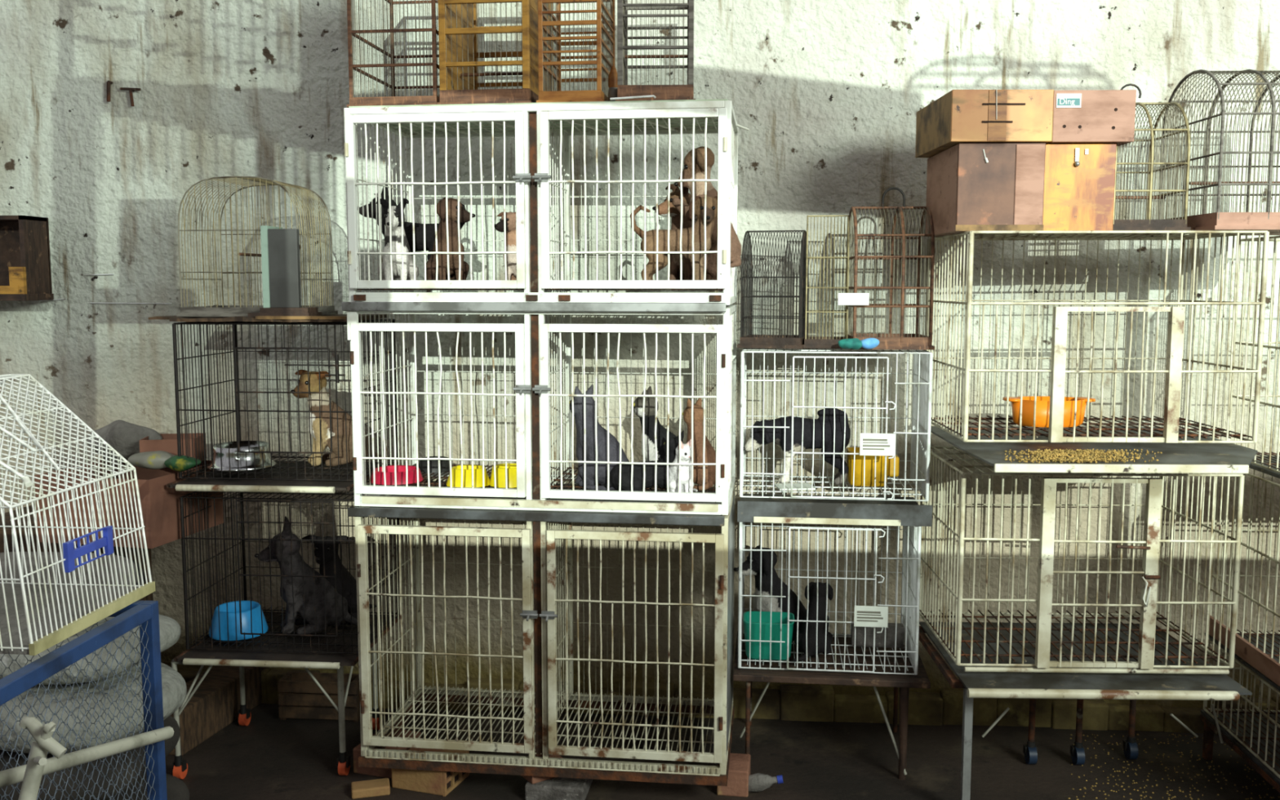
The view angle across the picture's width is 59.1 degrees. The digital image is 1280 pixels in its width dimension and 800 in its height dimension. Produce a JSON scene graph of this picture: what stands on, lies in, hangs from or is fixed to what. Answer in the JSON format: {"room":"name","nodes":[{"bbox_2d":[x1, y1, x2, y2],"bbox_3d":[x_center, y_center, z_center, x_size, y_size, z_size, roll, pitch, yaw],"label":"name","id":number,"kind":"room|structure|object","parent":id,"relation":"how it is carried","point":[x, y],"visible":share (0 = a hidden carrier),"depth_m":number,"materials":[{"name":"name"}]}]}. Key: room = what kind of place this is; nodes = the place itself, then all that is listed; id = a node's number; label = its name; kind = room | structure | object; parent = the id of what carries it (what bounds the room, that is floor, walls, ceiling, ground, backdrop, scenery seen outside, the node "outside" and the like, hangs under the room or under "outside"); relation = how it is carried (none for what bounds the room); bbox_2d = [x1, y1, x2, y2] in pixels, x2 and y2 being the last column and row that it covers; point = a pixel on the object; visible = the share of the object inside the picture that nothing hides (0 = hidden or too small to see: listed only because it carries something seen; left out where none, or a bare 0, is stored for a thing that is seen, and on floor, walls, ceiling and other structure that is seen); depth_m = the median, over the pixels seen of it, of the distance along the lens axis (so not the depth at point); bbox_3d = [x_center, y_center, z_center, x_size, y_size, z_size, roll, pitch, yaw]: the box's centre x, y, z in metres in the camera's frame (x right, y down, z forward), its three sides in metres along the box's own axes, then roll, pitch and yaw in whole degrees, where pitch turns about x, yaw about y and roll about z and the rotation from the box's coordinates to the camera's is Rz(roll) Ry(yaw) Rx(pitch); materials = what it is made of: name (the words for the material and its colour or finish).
{"room":"pet shop","nodes":[
{"label":"pet shop","id":0,"kind":"room"},
{"bbox_2d":[0,0,1279,707],"bbox_3d":[0.341,-0.874,4.194,10.000,4.250,0.150,0,6,5],"label":"wall","id":1,"kind":"structure","parent":0,"point":[828,95],"depth_m":4.21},
{"bbox_2d":[0,215,53,301],"bbox_3d":[-2.468,-0.536,4.281,0.390,0.315,0.187,0,6,5],"label":"box","id":2,"kind":"object","parent":1,"relation":"attached to","point":[25,273],"visible":1,"depth_m":4.28,"materials":[{"name":"brown wood"}]},
{"bbox_2d":[177,666,1279,733],"bbox_3d":[0.333,1.146,4.303,8.000,0.149,0.090,0,6,5],"label":"baseboard","id":3,"kind":"structure","parent":1,"relation":"attached to","point":[792,702],"depth_m":4.22,"materials":[{"name":"wood"}]},
{"bbox_2d":[164,702,1279,799],"bbox_3d":[0.052,1.614,0.819,10.000,0.100,7.300,0,6,5],"label":"floor","id":4,"kind":"structure","parent":0,"point":[269,757],"depth_m":3.86,"materials":[{"name":"concrete"}]},
{"bbox_2d":[17,715,66,799],"bbox_3d":[-0.970,0.986,1.616,0.071,0.993,0.352,3,7,26],"label":"pipe","id":5,"kind":"object","parent":4,"relation":"on","point":[43,743],"visible":1,"depth_m":1.70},
{"bbox_2d":[0,504,153,600],"bbox_3d":[-2.122,0.815,4.147,0.420,0.800,0.500,1,6,8],"label":"pallet stack","id":6,"kind":"object","parent":4,"relation":"on","point":[7,519],"visible":0.02,"depth_m":3.96,"materials":[{"name":"brown wood"}]},
{"bbox_2d":[34,460,223,548],"bbox_3d":[-1.710,0.337,3.812,0.420,0.220,0.400,1,6,13],"label":"cardboard box","id":7,"kind":"object","parent":6,"relation":"on","point":[160,504],"visible":0.56,"depth_m":3.64,"materials":[{"name":"cardboard"}]},
{"bbox_2d":[87,419,162,463],"bbox_3d":[-1.793,0.148,3.939,0.236,0.154,0.151,3,6,23],"label":"plastic bag","id":8,"kind":"object","parent":7,"relation":"on","point":[124,437],"visible":0.6,"depth_m":3.88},
{"bbox_2d":[127,450,174,469],"bbox_3d":[-1.602,0.198,3.723,0.159,0.062,0.110,-2,6,-22],"label":"wrapper","id":9,"kind":"object","parent":7,"relation":"on","point":[156,460],"visible":0.9,"depth_m":3.68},
{"bbox_2d":[139,432,206,462],"bbox_3d":[-1.610,0.171,3.898,0.180,0.090,0.160,-1,6,-9],"label":"cardboard box","id":10,"kind":"object","parent":7,"relation":"on","point":[168,443],"visible":0.33,"depth_m":3.83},
{"bbox_2d":[164,454,200,471],"bbox_3d":[-1.489,0.205,3.686,0.106,0.053,0.101,-4,7,-35],"label":"wrapper","id":11,"kind":"object","parent":7,"relation":"on","point":[175,463],"visible":0.98,"depth_m":3.65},
{"bbox_2d":[0,600,173,799],"bbox_3d":[-1.267,0.951,1.855,0.575,1.005,0.980,0,6,5],"label":"gate","id":12,"kind":"object","parent":4,"relation":"on","point":[144,614],"visible":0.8,"depth_m":2.14,"materials":[{"name":"metal"}]},
{"bbox_2d":[0,373,155,655],"bbox_3d":[-1.281,0.190,2.130,0.528,0.448,0.408,0,6,5],"label":"cage","id":13,"kind":"object","parent":12,"relation":"on","point":[35,617],"visible":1,"depth_m":2.15,"materials":[{"name":"white metal"}]},
{"bbox_2d":[0,583,138,654],"bbox_3d":[-1.282,0.408,2.153,0.518,0.010,0.400,0,6,5],"label":"tray","id":14,"kind":"object","parent":13,"relation":"on","point":[44,642],"depth_m":2.14,"materials":[{"name":"plastic"}]},
{"bbox_2d":[106,773,189,799],"bbox_3d":[-1.798,1.215,3.299,0.862,0.183,0.518,1,6,10],"label":"sack","id":15,"kind":"object","parent":4,"relation":"on","point":[176,788],"visible":0.17,"depth_m":3.36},
{"bbox_2d":[0,715,180,799],"bbox_3d":[-1.825,1.032,3.319,0.842,0.185,0.509,0,6,2],"label":"sack","id":16,"kind":"object","parent":15,"relation":"on","point":[170,744],"visible":0.27,"depth_m":3.10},
{"bbox_2d":[0,662,186,753],"bbox_3d":[-1.745,0.860,3.280,0.825,0.176,0.505,2,6,16],"label":"sack","id":17,"kind":"object","parent":16,"relation":"on","point":[174,685],"visible":0.4,"depth_m":3.05,"materials":[{"name":"fabric"}]},
{"bbox_2d":[0,613,181,684],"bbox_3d":[-1.774,0.707,3.304,0.762,0.143,0.472,1,6,9],"label":"sack","id":18,"kind":"object","parent":17,"relation":"on","point":[170,630],"visible":0.28,"depth_m":3.09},
{"bbox_2d":[0,551,137,585],"bbox_3d":[-1.869,0.556,3.352,0.642,0.172,0.455,0,6,-1],"label":"sack","id":19,"kind":"object","parent":18,"relation":"on","point":[2,554],"visible":0.17,"depth_m":3.32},
{"bbox_2d":[168,665,265,755],"bbox_3d":[-1.611,1.131,4.205,0.160,0.160,0.550,1,6,12],"label":"wooden crate","id":20,"kind":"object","parent":4,"relation":"on","point":[215,704],"depth_m":4.16,"materials":[{"name":"brown wood"}]},
{"bbox_2d":[171,643,382,778],"bbox_3d":[-1.244,1.032,3.941,0.569,0.412,0.513,0,6,5],"label":"folding stand","id":21,"kind":"object","parent":4,"relation":"on","point":[180,766],"visible":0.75,"depth_m":3.75,"materials":[{"name":"white metal"}]},
{"bbox_2d":[173,613,399,668],"bbox_3d":[-1.198,0.825,3.905,0.604,0.022,0.537,0,6,5],"label":"tray","id":22,"kind":"object","parent":21,"relation":"on","point":[194,657],"visible":0.66,"depth_m":3.74,"materials":[{"name":"grey metal"}]},
{"bbox_2d":[179,480,399,653],"bbox_3d":[-1.187,0.550,3.903,0.597,0.513,0.474,0,6,5],"label":"wire cage","id":23,"kind":"object","parent":22,"relation":"on","point":[193,566],"visible":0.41,"depth_m":3.72,"materials":[{"name":"metal"}]},
{"bbox_2d":[208,600,267,640],"bbox_3d":[-1.373,0.749,3.860,0.192,0.090,0.192,0,6,5],"label":"bowl","id":24,"kind":"object","parent":23,"relation":"in","point":[245,605],"visible":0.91,"depth_m":3.80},
{"bbox_2d":[166,460,398,493],"bbox_3d":[-1.198,0.256,3.846,0.604,0.022,0.537,0,6,5],"label":"tray","id":25,"kind":"object","parent":23,"relation":"on","point":[184,484],"visible":0.68,"depth_m":3.68,"materials":[{"name":"grey metal"}]},
{"bbox_2d":[172,319,398,480],"bbox_3d":[-1.187,-0.015,3.838,0.597,0.506,0.486,0,6,5],"label":"wire cage","id":26,"kind":"object","parent":25,"relation":"on","point":[235,348],"visible":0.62,"depth_m":3.68,"materials":[{"name":"metal"}]},
{"bbox_2d":[206,440,276,471],"bbox_3d":[-1.340,0.187,3.798,0.224,0.076,0.224,0,6,5],"label":"steel bowl","id":27,"kind":"object","parent":26,"relation":"in","point":[254,445],"visible":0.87,"depth_m":3.73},
{"bbox_2d":[148,314,388,322],"bbox_3d":[-1.266,-0.278,3.787,0.729,0.019,0.436,0,6,5],"label":"shelf","id":28,"kind":"object","parent":26,"relation":"on","point":[332,317],"visible":0.72,"depth_m":3.57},
{"bbox_2d":[176,176,337,316],"bbox_3d":[-1.272,-0.506,3.761,0.418,0.446,0.324,0,6,5],"label":"cage","id":29,"kind":"object","parent":28,"relation":"on","point":[216,310],"visible":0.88,"depth_m":3.69,"materials":[{"name":"grey metal"}]},
{"bbox_2d":[248,226,322,317],"bbox_3d":[-1.137,-0.410,3.615,0.198,0.287,0.128,0,6,5],"label":"panel","id":30,"kind":"object","parent":28,"relation":"on","point":[280,247],"visible":0.98,"depth_m":3.56,"materials":[{"name":"grey metal"}]},
{"bbox_2d":[290,369,388,466],"bbox_3d":[-1.032,0.057,3.856,0.319,0.322,0.161,-3,7,-25],"label":"dog","id":31,"kind":"object","parent":26,"relation":"in","point":[313,375],"visible":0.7,"depth_m":3.80},
{"bbox_2d":[254,515,357,634],"bbox_3d":[-1.134,0.594,3.876,0.352,0.391,0.166,-2,6,-20],"label":"dog","id":32,"kind":"object","parent":23,"relation":"in","point":[275,547],"visible":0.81,"depth_m":3.83},
{"bbox_2d":[302,534,376,627],"bbox_3d":[-1.062,0.620,3.975,0.176,0.321,0.333,2,6,15],"label":"dog","id":33,"kind":"object","parent":23,"relation":"in","point":[328,545],"visible":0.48,"depth_m":3.89},
{"bbox_2d":[277,671,359,721],"bbox_3d":[-1.204,1.126,4.279,0.300,0.155,0.100,0,6,5],"label":"wooden crate","id":34,"kind":"object","parent":4,"relation":"on","point":[300,696],"visible":0.87,"depth_m":4.23,"materials":[{"name":"brown wood"}]},
{"bbox_2d":[351,777,390,798],"bbox_3d":[-0.870,1.254,3.649,0.120,0.030,0.070,-2,6,-15],"label":"brick piece","id":35,"kind":"object","parent":4,"relation":"on","point":[377,787],"visible":1,"depth_m":3.63,"materials":[{"name":"brick"}]},
{"bbox_2d":[352,728,421,777],"bbox_3d":[-0.862,1.203,3.861,0.150,0.087,0.200,2,6,18],"label":"brick","id":36,"kind":"object","parent":4,"relation":"on","point":[377,771],"visible":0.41,"depth_m":3.78,"materials":[{"name":"brick"}]},
{"bbox_2d":[391,747,469,795],"bbox_3d":[-0.691,1.217,3.730,0.196,0.087,0.170,2,6,18],"label":"brick","id":37,"kind":"object","parent":4,"relation":"on","point":[434,782],"visible":0.56,"depth_m":3.66,"materials":[{"name":"ceramic"}]},
{"bbox_2d":[355,477,735,786],"bbox_3d":[-0.285,0.741,3.793,1.183,0.839,0.639,1,6,7],"label":"cage","id":38,"kind":"object","parent":37,"relation":"on","point":[543,695],"visible":0.82,"depth_m":3.55,"materials":[{"name":"white metal"}]},
{"bbox_2d":[346,304,736,526],"bbox_3d":[-0.291,0.013,3.718,1.187,0.662,0.639,1,6,7],"label":"cage","id":39,"kind":"object","parent":38,"relation":"on","point":[542,500],"visible":0.83,"depth_m":3.46,"materials":[{"name":"white metal"}]},
{"bbox_2d":[370,465,423,484],"bbox_3d":[-0.806,0.246,3.739,0.176,0.039,0.176,0,6,5],"label":"bowl","id":40,"kind":"object","parent":39,"relation":"in","point":[401,469],"visible":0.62,"depth_m":3.68,"materials":[{"name":"plastic"}]},
{"bbox_2d":[418,456,449,472],"bbox_3d":[-0.718,0.224,3.948,0.120,0.041,0.120,0,6,5],"label":"bowl","id":41,"kind":"object","parent":39,"relation":"in","point":[433,464],"visible":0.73,"depth_m":3.90,"materials":[{"name":"black plastic"}]},
{"bbox_2d":[445,464,489,487],"bbox_3d":[-0.557,0.245,3.668,0.150,0.056,0.143,0,6,5],"label":"bowl","id":42,"kind":"object","parent":39,"relation":"in","point":[467,468],"visible":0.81,"depth_m":3.62,"materials":[{"name":"yellow plastic"}]},
{"bbox_2d":[489,463,516,488],"bbox_3d":[-0.424,0.243,3.662,0.130,0.061,0.124,0,6,5],"label":"bowl","id":43,"kind":"object","parent":39,"relation":"in","point":[500,468],"visible":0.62,"depth_m":3.61,"materials":[{"name":"yellow plastic"}]},
{"bbox_2d":[342,98,749,312],"bbox_3d":[-0.272,-0.604,3.651,1.225,0.621,0.639,1,6,7],"label":"cage","id":44,"kind":"object","parent":39,"relation":"on","point":[539,122],"visible":0.99,"depth_m":3.39,"materials":[{"name":"white metal"}]},
{"bbox_2d":[346,0,439,107],"bbox_3d":[-0.732,-1.175,3.622,0.287,0.520,0.412,1,6,7],"label":"cage","id":45,"kind":"object","parent":44,"relation":"on","point":[434,99],"visible":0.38,"depth_m":3.46,"materials":[{"name":"brown wood"}]},
{"bbox_2d":[375,198,418,288],"bbox_3d":[-0.774,-0.497,3.605,0.125,0.281,0.267,0,6,-3],"label":"dog","id":46,"kind":"object","parent":44,"relation":"in","point":[396,222],"visible":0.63,"depth_m":3.54},
{"bbox_2d":[359,184,466,260],"bbox_3d":[-0.765,-0.555,3.821,0.389,0.353,0.131,2,6,15],"label":"dog","id":47,"kind":"object","parent":44,"relation":"in","point":[419,228],"visible":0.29,"depth_m":3.77},
{"bbox_2d":[423,196,475,279],"bbox_3d":[-0.631,-0.507,3.670,0.140,0.287,0.269,-2,6,-21],"label":"dog","id":48,"kind":"object","parent":44,"relation":"in","point":[452,203],"visible":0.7,"depth_m":3.59},
{"bbox_2d":[437,0,553,104],"bbox_3d":[-0.448,-1.170,3.573,0.289,0.520,0.392,1,6,7],"label":"cage","id":49,"kind":"object","parent":44,"relation":"on","point":[459,30],"visible":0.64,"depth_m":3.42,"materials":[{"name":"brown wood"}]},
{"bbox_2d":[493,211,530,279],"bbox_3d":[-0.376,-0.474,3.587,0.131,0.240,0.247,3,7,29],"label":"dog","id":50,"kind":"object","parent":44,"relation":"in","point":[510,217],"visible":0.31,"depth_m":3.53},
{"bbox_2d":[536,0,615,102],"bbox_3d":[-0.192,-1.153,3.498,0.202,0.500,0.312,1,6,7],"label":"cage","id":51,"kind":"object","parent":44,"relation":"on","point":[605,22],"visible":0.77,"depth_m":3.38,"materials":[{"name":"orange wood"}]},
{"bbox_2d":[615,0,695,101],"bbox_3d":[0.051,-1.153,3.498,0.239,0.500,0.332,0,6,2],"label":"cage","id":52,"kind":"object","parent":44,"relation":"on","point":[662,92],"visible":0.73,"depth_m":3.36,"materials":[{"name":"brown wood"}]},
{"bbox_2d":[607,65,617,101],"bbox_3d":[-0.080,-0.953,3.425,0.036,0.118,0.035,0,6,5],"label":"bottle","id":53,"kind":"object","parent":52,"relation":"hanging from","point":[612,77],"visible":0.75,"depth_m":3.41,"materials":[{"name":"brown glass"}]},
{"bbox_2d":[652,183,694,279],"bbox_3d":[0.172,-0.547,3.785,0.155,0.344,0.322,4,7,35],"label":"dog","id":54,"kind":"object","parent":44,"relation":"in","point":[674,260],"visible":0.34,"depth_m":3.71},
{"bbox_2d":[630,195,717,279],"bbox_3d":[0.113,-0.484,3.486,0.293,0.280,0.128,3,6,24],"label":"dog","id":55,"kind":"object","parent":44,"relation":"in","point":[711,202],"visible":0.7,"depth_m":3.46},
{"bbox_2d":[671,146,741,280],"bbox_3d":[0.217,-0.577,3.579,0.226,0.446,0.150,2,6,15],"label":"dog","id":56,"kind":"object","parent":44,"relation":"in","point":[699,157],"visible":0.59,"depth_m":3.54},
{"bbox_2d":[370,480,722,515],"bbox_3d":[-0.283,0.332,3.768,1.145,0.004,0.565,1,6,7],"label":"drip tray","id":57,"kind":"object","parent":39,"relation":"on","point":[565,488],"depth_m":3.71,"materials":[{"name":"metal"}]},
{"bbox_2d":[568,384,629,490],"bbox_3d":[-0.123,0.118,3.625,0.163,0.326,0.218,-3,7,-24],"label":"cat","id":58,"kind":"object","parent":39,"relation":"in","point":[602,433],"visible":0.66,"depth_m":3.60},
{"bbox_2d":[601,430,684,491],"bbox_3d":[0.012,0.193,3.529,0.279,0.190,0.144,1,6,11],"label":"cat","id":59,"kind":"object","parent":39,"relation":"in","point":[637,471],"visible":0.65,"depth_m":3.50},
{"bbox_2d":[633,386,676,461],"bbox_3d":[0.088,0.112,3.722,0.203,0.311,0.164,3,7,28],"label":"cat","id":60,"kind":"object","parent":39,"relation":"in","point":[650,402],"visible":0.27,"depth_m":3.69},
{"bbox_2d":[668,438,697,492],"bbox_3d":[0.135,0.205,3.501,0.097,0.185,0.135,-1,6,-13],"label":"cat","id":61,"kind":"object","parent":39,"relation":"in","point":[686,449],"visible":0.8,"depth_m":3.46},
{"bbox_2d":[681,398,715,490],"bbox_3d":[0.193,0.137,3.616,0.143,0.284,0.187,1,6,12],"label":"cat","id":62,"kind":"object","parent":39,"relation":"in","point":[698,411],"visible":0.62,"depth_m":3.60},
{"bbox_2d":[524,777,593,799],"bbox_3d":[-0.259,1.239,3.673,0.190,0.055,0.200,1,6,8],"label":"concrete block","id":63,"kind":"object","parent":4,"relation":"on","point":[556,788],"visible":0.42,"depth_m":3.58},
{"bbox_2d":[521,754,563,783],"bbox_3d":[-0.309,1.196,3.667,0.150,0.032,0.100,-4,7,-35],"label":"brick","id":64,"kind":"object","parent":63,"relation":"on","point":[532,779],"visible":0.25,"depth_m":3.60,"materials":[{"name":"brick"}]},
{"bbox_2d":[716,752,750,796],"bbox_3d":[0.307,1.221,3.686,0.100,0.087,0.140,1,6,9],"label":"brick","id":65,"kind":"object","parent":4,"relation":"on","point":[739,771],"visible":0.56,"depth_m":3.62,"materials":[{"name":"brick"}]},
{"bbox_2d":[748,773,783,792],"bbox_3d":[0.374,1.241,3.648,0.177,0.071,0.060,0,6,5],"label":"plastic bottle","id":66,"kind":"object","parent":4,"relation":"on","point":[757,782],"visible":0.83,"depth_m":3.63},
{"bbox_2d":[733,631,930,780],"bbox_3d":[0.655,1.062,3.971,0.642,0.345,0.480,1,6,7],"label":"table","id":67,"kind":"object","parent":4,"relation":"on","point":[921,680],"visible":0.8,"depth_m":3.77,"materials":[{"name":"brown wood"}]},
{"bbox_2d":[737,521,921,675],"bbox_3d":[0.644,0.633,3.925,0.592,0.507,0.437,1,6,7],"label":"wire cage","id":68,"kind":"object","parent":67,"relation":"on","point":[864,615],"visible":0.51,"depth_m":3.76,"materials":[{"name":"metal"}]},
{"bbox_2d":[742,610,794,659],"bbox_3d":[0.441,0.809,3.878,0.176,0.130,0.141,1,6,7],"label":"tub","id":69,"kind":"object","parent":68,"relation":"in","point":[755,615],"visible":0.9,"depth_m":3.82,"materials":[{"name":"plastic"}]},
{"bbox_2d":[733,545,806,640],"bbox_3d":[0.496,0.686,4.039,0.348,0.342,0.167,-4,7,-33],"label":"dog","id":70,"kind":"object","parent":68,"relation":"in","point":[756,555],"visible":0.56,"depth_m":3.97},
{"bbox_2d":[792,582,833,661],"bbox_3d":[0.601,0.755,3.885,0.120,0.236,0.251,2,6,21],"label":"dog","id":71,"kind":"object","parent":68,"relation":"in","point":[811,626],"visible":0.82,"depth_m":3.86},
{"bbox_2d":[737,493,932,526],"bbox_3d":[0.654,0.345,3.887,0.622,0.068,0.478,1,6,7],"label":"tray","id":72,"kind":"object","parent":68,"relation":"on","point":[750,509],"visible":0.98,"depth_m":3.66,"materials":[{"name":"grey metal"}]},
{"bbox_2d":[739,347,933,501],"bbox_3d":[0.655,0.066,3.864,0.614,0.484,0.437,1,6,7],"label":"wire cage","id":73,"kind":"object","parent":72,"relation":"on","point":[870,444],"visible":0.77,"depth_m":3.70,"materials":[{"name":"metal"}]},
{"bbox_2d":[737,230,808,348],"bbox_3d":[0.459,-0.378,3.837,0.219,0.393,0.224,2,6,15],"label":"cage","id":74,"kind":"object","parent":73,"relation":"on","point":[746,340],"visible":0.96,"depth_m":3.78,"materials":[{"name":"black metal"}]},
{"bbox_2d":[773,483,815,490],"bbox_3d":[0.522,0.293,3.815,0.120,0.006,0.100,-1,6,-5],"label":"paper pad","id":75,"kind":"object","parent":73,"relation":"in","point":[796,486],"visible":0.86,"depth_m":3.79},
{"bbox_2d":[743,408,850,484],"bbox_3d":[0.539,0.153,3.904,0.371,0.265,0.131,1,6,8],"label":"dog","id":76,"kind":"object","parent":73,"relation":"in","point":[828,412],"visible":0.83,"depth_m":3.85},
{"bbox_2d":[802,215,848,348],"bbox_3d":[0.632,-0.402,3.824,0.159,0.443,0.214,1,6,9],"label":"cage","id":77,"kind":"object","parent":73,"relation":"on","point":[810,342],"visible":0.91,"depth_m":3.75,"materials":[{"name":"brown metal"}]},
{"bbox_2d":[838,337,862,349],"bbox_3d":[0.683,-0.181,3.647,0.086,0.038,0.063,0,6,5],"label":"rag","id":78,"kind":"object","parent":73,"relation":"on","point":[846,344],"visible":0.99,"depth_m":3.62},
{"bbox_2d":[861,337,879,349],"bbox_3d":[0.737,-0.182,3.636,0.064,0.036,0.058,0,6,5],"label":"rag","id":79,"kind":"object","parent":73,"relation":"on","point":[869,343],"visible":0.98,"depth_m":3.61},
{"bbox_2d":[846,447,899,486],"bbox_3d":[0.797,0.230,3.878,0.176,0.118,0.122,1,6,7],"label":"tub","id":80,"kind":"object","parent":73,"relation":"in","point":[859,460],"visible":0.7,"depth_m":3.83,"materials":[{"name":"yellow plastic"}]},
{"bbox_2d":[862,438,889,449],"bbox_3d":[0.762,0.143,3.640,0.086,0.036,0.002,1,6,6],"label":"print","id":81,"kind":"object","parent":73,"relation":"attached to","point":[864,439],"depth_m":3.64},
{"bbox_2d":[847,186,934,350],"bbox_3d":[0.834,-0.444,3.792,0.269,0.534,0.294,0,6,5],"label":"cage","id":82,"kind":"object","parent":73,"relation":"on","point":[917,341],"visible":0.9,"depth_m":3.68,"materials":[{"name":"brown metal"}]},
{"bbox_2d":[838,293,869,305],"bbox_3d":[0.691,-0.327,3.656,0.099,0.039,0.003,1,6,7],"label":"card","id":83,"kind":"object","parent":82,"relation":"hanging from","point":[844,299],"visible":1,"depth_m":3.65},
{"bbox_2d":[857,610,883,622],"bbox_3d":[0.754,0.709,3.699,0.085,0.034,0.002,1,6,7],"label":"print","id":84,"kind":"object","parent":68,"relation":"attached to","point":[862,615],"depth_m":3.70},
{"bbox_2d":[850,622,904,647],"bbox_3d":[0.836,0.826,3.981,0.180,0.075,0.050,1,6,7],"label":"block","id":85,"kind":"object","parent":68,"relation":"in","point":[891,628],"visible":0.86,"depth_m":3.96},
{"bbox_2d":[918,626,1223,799],"bbox_3d":[1.443,1.043,3.708,0.977,0.438,0.560,0,6,2],"label":"stand","id":86,"kind":"object","parent":4,"relation":"on","point":[1130,746],"visible":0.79,"depth_m":3.77,"materials":[{"name":"metal"}]},
{"bbox_2d":[919,614,1252,700],"bbox_3d":[1.381,0.814,3.624,0.822,0.048,0.697,0,6,2],"label":"tray","id":87,"kind":"object","parent":86,"relation":"on","point":[980,682],"visible":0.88,"depth_m":3.42,"materials":[{"name":"grey metal"}]},
{"bbox_2d":[919,446,1244,668],"bbox_3d":[1.384,0.487,3.647,0.833,0.595,0.583,0,6,2],"label":"wire cage","id":88,"kind":"object","parent":87,"relation":"on","point":[1149,602],"visible":0.82,"depth_m":3.41,"materials":[{"name":"metal"}]},
{"bbox_2d":[930,426,1257,473],"bbox_3d":[1.399,0.144,3.478,0.864,0.024,0.834,0,6,2],"label":"tray","id":89,"kind":"object","parent":88,"relation":"on","point":[1175,458],"visible":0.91,"depth_m":3.27,"materials":[{"name":"grey metal"}]},
{"bbox_2d":[1004,448,1162,463],"bbox_3d":[1.254,0.158,3.201,0.502,0.012,0.229,0,6,2],"label":"seed","id":90,"kind":"object","parent":89,"relation":"on","point":[1084,455],"visible":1,"depth_m":3.19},
{"bbox_2d":[924,230,1269,443],"bbox_3d":[1.401,-0.210,3.580,0.864,0.623,0.571,0,6,2],"label":"wire cage","id":91,"kind":"object","parent":89,"relation":"on","point":[1171,421],"visible":0.88,"depth_m":3.35,"materials":[{"name":"metal"}]},
{"bbox_2d":[924,142,1045,236],"bbox_3d":[1.073,-0.651,3.548,0.258,0.256,0.428,0,6,2],"label":"wooden box","id":92,"kind":"object","parent":91,"relation":"on","point":[971,187],"visible":0.88,"depth_m":3.35,"materials":[{"name":"wood"}]},
{"bbox_2d":[915,88,1053,158],"bbox_3d":[1.062,-0.855,3.522,0.296,0.149,0.445,0,6,0],"label":"wooden box","id":93,"kind":"object","parent":92,"relation":"on","point":[996,116],"visible":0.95,"depth_m":3.31,"materials":[{"name":"orange wood"}]},
{"bbox_2d":[1002,395,1095,427],"bbox_3d":[1.297,0.037,3.587,0.284,0.087,0.146,0,6,2],"label":"basin","id":94,"kind":"object","parent":91,"relation":"in","point":[1042,403],"visible":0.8,"depth_m":3.54,"materials":[{"name":"plastic"}]},
{"bbox_2d":[1043,143,1116,231],"bbox_3d":[1.311,-0.650,3.547,0.209,0.256,0.416,0,6,2],"label":"wooden box","id":95,"kind":"object","parent":91,"relation":"on","point":[1079,181],"visible":0.53,"depth_m":3.36,"materials":[{"name":"wood"}]},
{"bbox_2d":[1045,84,1141,146],"bbox_3d":[1.350,-0.864,3.510,0.261,0.170,0.404,0,6,2],"label":"wooden box","id":96,"kind":"object","parent":95,"relation":"on","point":[1090,117],"visible":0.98,"depth_m":3.31,"materials":[{"name":"wood"}]},
{"bbox_2d":[1112,102,1191,231],"bbox_3d":[1.528,-0.718,3.502,0.238,0.400,0.304,0,6,2],"label":"cage","id":97,"kind":"object","parent":91,"relation":"on","point":[1148,224],"visible":0.58,"depth_m":3.37,"materials":[{"name":"metal"}]},
{"bbox_2d":[1157,69,1279,235],"bbox_3d":[1.891,-0.756,3.447,0.444,0.487,0.424,0,6,2],"label":"cage","id":98,"kind":"object","parent":91,"relation":"on","point":[1269,221],"visible":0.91,"depth_m":3.36,"materials":[{"name":"grey metal"}]},
{"bbox_2d":[1068,733,1279,799],"bbox_3d":[1.829,1.245,3.856,0.881,0.004,0.587,0,6,5],"label":"seed","id":99,"kind":"object","parent":4,"relation":"on","point":[1197,774],"visible":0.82,"depth_m":3.78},
{"bbox_2d":[1200,714,1279,792],"bbox_3d":[2.226,1.216,3.478,0.614,0.142,0.900,0,6,5],"label":"rack","id":100,"kind":"object","parent":4,"relation":"on","point":[1210,728],"visible":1,"depth_m":3.81,"materials":[{"name":"metal"}]},
{"bbox_2d":[1200,639,1279,785],"bbox_3d":[2.231,1.010,3.456,0.616,0.268,0.920,0,6,5],"label":"wire cage","id":101,"kind":"object","parent":100,"relation":"on","point":[1255,732],"visible":0.71,"depth_m":3.68,"materials":[{"name":"metal"}]},
{"bbox_2d":[1200,709,1279,785],"bbox_3d":[2.228,1.138,3.470,0.610,0.010,0.920,0,6,5],"label":"tray","id":102,"kind":"object","parent":101,"relation":"on","point":[1273,772],"depth_m":3.73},
{"bbox_2d":[1204,469,1279,691],"bbox_3d":[2.229,0.563,3.409,0.618,0.611,0.920,0,6,5],"label":"wire cage","id":103,"kind":"object","parent":101,"relation":"on","point":[1259,651],"visible":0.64,"depth_m":3.67,"materials":[{"name":"metal"}]},
{"bbox_2d":[1204,632,1279,691],"bbox_3d":[2.228,0.862,3.441,0.610,0.010,0.920,0,6,5],"label":"tray","id":104,"kind":"object","parent":103,"relation":"on","point":[1246,661],"depth_m":3.73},
{"bbox_2d":[1228,235,1279,478],"bbox_3d":[2.260,-0.119,3.336,0.616,0.741,0.920,0,6,5],"label":"wire cage","id":105,"kind":"object","parent":103,"relation":"on","point":[1270,465],"visible":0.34,"depth_m":3.67,"materials":[{"name":"metal"}]},
{"bbox_2d":[1248,456,1279,478],"bbox_3d":[2.258,0.244,3.374,0.610,0.010,0.920,0,6,5],"label":"tray","id":106,"kind":"object","parent":105,"relation":"on","point":[1272,469],"depth_m":3.60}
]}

